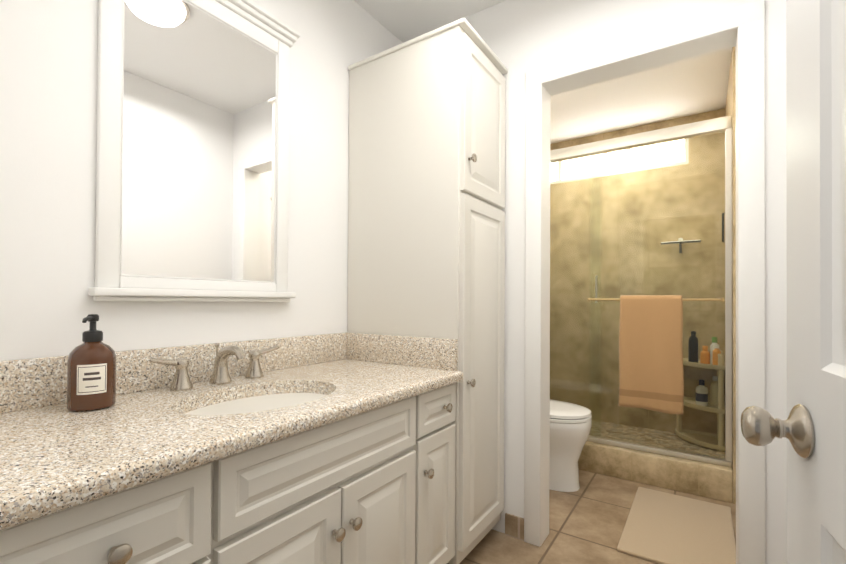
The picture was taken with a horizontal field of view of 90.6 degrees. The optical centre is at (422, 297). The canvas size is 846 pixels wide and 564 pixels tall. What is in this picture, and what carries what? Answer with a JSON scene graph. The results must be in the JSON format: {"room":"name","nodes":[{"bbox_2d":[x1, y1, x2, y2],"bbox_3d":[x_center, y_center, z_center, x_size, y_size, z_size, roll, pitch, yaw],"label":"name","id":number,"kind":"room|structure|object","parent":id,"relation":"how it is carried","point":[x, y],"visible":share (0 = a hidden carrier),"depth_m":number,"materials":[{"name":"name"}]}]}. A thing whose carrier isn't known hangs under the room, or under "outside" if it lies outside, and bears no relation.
{"room":"bathroom","nodes":[
{"label":"bathroom","id":0,"kind":"room"},
{"bbox_2d":[0,0,402,360],"bbox_3d":[-0.453,-0.153,1.830,0.110,2.440,5.010,0,-1,34],"label":"wall","id":1,"kind":"structure","parent":0,"point":[48,97],"depth_m":1.10,"materials":[{"name":"white paint"}]},
{"bbox_2d":[0,332,347,411],"bbox_3d":[-0.718,0.207,1.311,0.020,0.117,1.372,0,-1,34],"label":"backsplash","id":2,"kind":"structure","parent":1,"relation":"attached to","point":[31,382],"depth_m":1.16,"materials":[{"name":"beige stone"}]},
{"bbox_2d":[88,0,300,301],"bbox_3d":[-0.675,-0.503,1.348,0.052,1.031,0.655,0,-1,34],"label":"framed mirror","id":3,"kind":"object","parent":1,"relation":"attached to","point":[192,173],"visible":0.98,"depth_m":1.31,"materials":[{"name":"white paint"}]},
{"bbox_2d":[348,332,457,371],"bbox_3d":[-0.105,0.214,1.714,0.552,0.117,0.020,0,-1,34],"label":"backsplash","id":4,"kind":"structure","parent":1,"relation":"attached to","point":[421,352],"depth_m":1.68,"materials":[{"name":"beige stone"}]},
{"bbox_2d":[354,0,731,143],"bbox_3d":[0.261,-1.403,1.368,1.830,0.060,5.010,0,-1,34],"label":"ceiling","id":5,"kind":"structure","parent":0,"point":[691,86],"depth_m":2.72,"materials":[{"name":"white paint"}]},
{"bbox_2d":[459,470,735,563],"bbox_3d":[0.247,1.091,1.347,1.830,0.050,5.010,0,-1,34],"label":"floor","id":6,"kind":"structure","parent":0,"point":[588,520],"depth_m":1.93,"materials":[{"name":"tile"}]},
{"bbox_2d":[0,380,461,563],"bbox_3d":[-0.480,0.683,1.146,0.598,0.755,1.372,0,-1,34],"label":"bathroom vanity","id":7,"kind":"object","parent":6,"relation":"on","point":[335,448],"depth_m":0.95,"materials":[{"name":"white paint"}]},
{"bbox_2d":[0,360,462,523],"bbox_3d":[-0.479,0.286,1.150,0.595,0.040,1.372,0,-1,34],"label":"countertop","id":8,"kind":"structure","parent":7,"relation":"on","point":[51,455],"depth_m":0.85,"materials":[{"name":"beige stone"}]},
{"bbox_2d":[67,314,115,411],"bbox_3d":[-0.790,0.151,1.001,0.093,0.223,0.092,0,-1,34],"label":"soap dispenser","id":9,"kind":"object","parent":8,"relation":"on","point":[91,372],"visible":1,"depth_m":0.97,"materials":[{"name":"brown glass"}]},
{"bbox_2d":[144,342,279,391],"bbox_3d":[-0.594,0.203,1.282,0.151,0.124,0.414,0,-1,34],"label":"faucet","id":10,"kind":"object","parent":8,"relation":"on","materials":[{"name":"silver metal"}]},
{"bbox_2d":[180,384,323,419],"bbox_3d":[-0.440,0.378,1.147,0.344,0.167,0.468,0,-1,34],"label":"sink","id":11,"kind":"object","parent":8,"relation":"in","point":[227,406],"depth_m":1.22,"materials":[{"name":"white ceramic"}]},
{"bbox_2d":[347,18,507,563],"bbox_3d":[0.029,0.011,1.888,0.620,2.117,0.422,0,-1,34],"label":"linen cabinet","id":12,"kind":"object","parent":6,"relation":"on","point":[426,214],"visible":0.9,"depth_m":1.71,"materials":[{"name":"white paint"}]},
{"bbox_2d":[549,400,591,491],"bbox_3d":[0.606,0.686,2.549,0.792,0.785,0.470,0,-1,34],"label":"toilet","id":13,"kind":"object","parent":6,"relation":"on","point":[570,426],"visible":0.19,"depth_m":2.33,"materials":[{"name":"white ceramic"}]},
{"bbox_2d":[578,441,732,502],"bbox_3d":[1.072,0.997,2.679,1.457,0.170,0.180,0,-1,34],"label":"shower curb","id":14,"kind":"object","parent":6,"relation":"on","point":[705,479],"visible":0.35,"depth_m":2.39,"materials":[{"name":"tile"}]},
{"bbox_2d":[590,420,724,457],"bbox_3d":[1.328,1.047,3.060,1.458,0.080,0.740,0,-1,34],"label":"pebble shower floor","id":15,"kind":"structure","parent":6,"relation":"on","point":[663,440],"depth_m":3.02,"materials":[{"name":"brown stone"}]},
{"bbox_2d":[675,331,724,451],"bbox_3d":[1.925,0.623,2.923,0.296,0.768,0.296,0,-1,34],"label":"shower caddy","id":16,"kind":"object","parent":15,"relation":"on","point":[701,391],"depth_m":2.90,"materials":[{"name":"beige plastic"}]},
{"bbox_2d":[617,487,735,563],"bbox_3d":[1.192,1.068,1.951,0.420,0.015,0.715,0,-1,34],"label":"bath mat","id":17,"kind":"object","parent":6,"relation":"on","point":[660,527],"visible":1,"depth_m":1.90,"materials":[{"name":"fabric"}]},
{"bbox_2d":[465,0,786,563],"bbox_3d":[0.584,-0.148,1.842,1.600,2.440,0.110,0,-1,34],"label":"wall","id":18,"kind":"structure","parent":0,"point":[520,38],"depth_m":1.72,"materials":[{"name":"white paint"}]},
{"bbox_2d":[505,513,523,540],"bbox_3d":[0.410,1.024,1.872,0.089,0.095,0.010,0,-1,34],"label":"baseboard","id":19,"kind":"structure","parent":18,"relation":"attached to","point":[514,526],"depth_m":1.87,"materials":[{"name":"tile"}]},
{"bbox_2d":[524,0,764,563],"bbox_3d":[0.827,0.036,1.670,0.825,2.072,0.130,0,-1,34],"label":"door frame","id":20,"kind":"structure","parent":18,"relation":"attached to","point":[741,28],"depth_m":1.52,"materials":[{"name":"white paint"}]},
{"bbox_2d":[550,108,724,437],"bbox_3d":[1.620,-0.129,3.391,1.600,2.440,0.110,0,-1,34],"label":"wall","id":21,"kind":"structure","parent":0,"point":[652,182],"depth_m":3.31,"materials":[{"name":"tile"}]},
{"bbox_2d":[550,138,688,183],"bbox_3d":[1.527,-1.109,3.442,1.110,0.230,0.068,0,-1,34],"label":"transom","id":22,"kind":"object","parent":21,"relation":"in","point":[579,169],"depth_m":3.39,"materials":[{"name":"white glass"}]},
{"bbox_2d":[661,238,700,252],"bbox_3d":[1.908,-0.388,3.103,0.256,0.118,0.047,0,-1,34],"label":"squeegee","id":23,"kind":"object","parent":21,"relation":"attached to","point":[680,243],"depth_m":3.09,"materials":[{"name":"white metal"}]},
{"bbox_2d":[550,115,731,466],"bbox_3d":[1.055,-0.039,2.652,1.454,1.898,0.115,0,-1,34],"label":"shower door frame","id":24,"kind":"object","parent":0,"point":[651,356],"visible":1,"depth_m":2.42,"materials":[{"name":"clear glass"}]},
{"bbox_3d":[1.718,-0.138,2.205,0.118,2.440,1.753,0,-1,34],"label":"wall","id":25,"kind":"structure","parent":0,"visible":0},
{"bbox_2d":[725,46,735,503],"bbox_3d":[1.895,-0.134,2.587,0.012,2.440,0.920,0,-1,34],"label":"shower wall tile","id":26,"kind":"structure","parent":25,"relation":"attached to","point":[730,107],"depth_m":2.21,"materials":[{"name":"beige tile"}]},
{"bbox_2d":[722,212,724,242],"bbox_3d":[1.750,-0.406,2.417,0.041,0.260,0.030,0,-1,34],"label":"grab rail","id":27,"kind":"object","parent":26,"relation":"attached to","point":[723,227],"depth_m":2.42,"materials":[{"name":"black metal"}]},
{"bbox_3d":[-0.476,-0.167,0.257,1.600,2.440,0.110,0,-1,34],"label":"wall","id":28,"kind":"structure","parent":0,"visible":0},
{"bbox_2d":[741,0,845,563],"bbox_3d":[0.362,0.035,0.236,0.168,2.030,0.761,0,-1,26],"label":"entry door","id":29,"kind":"structure","parent":28,"relation":"in","point":[812,428],"depth_m":0.50,"materials":[{"name":"white paint"}]}
]}

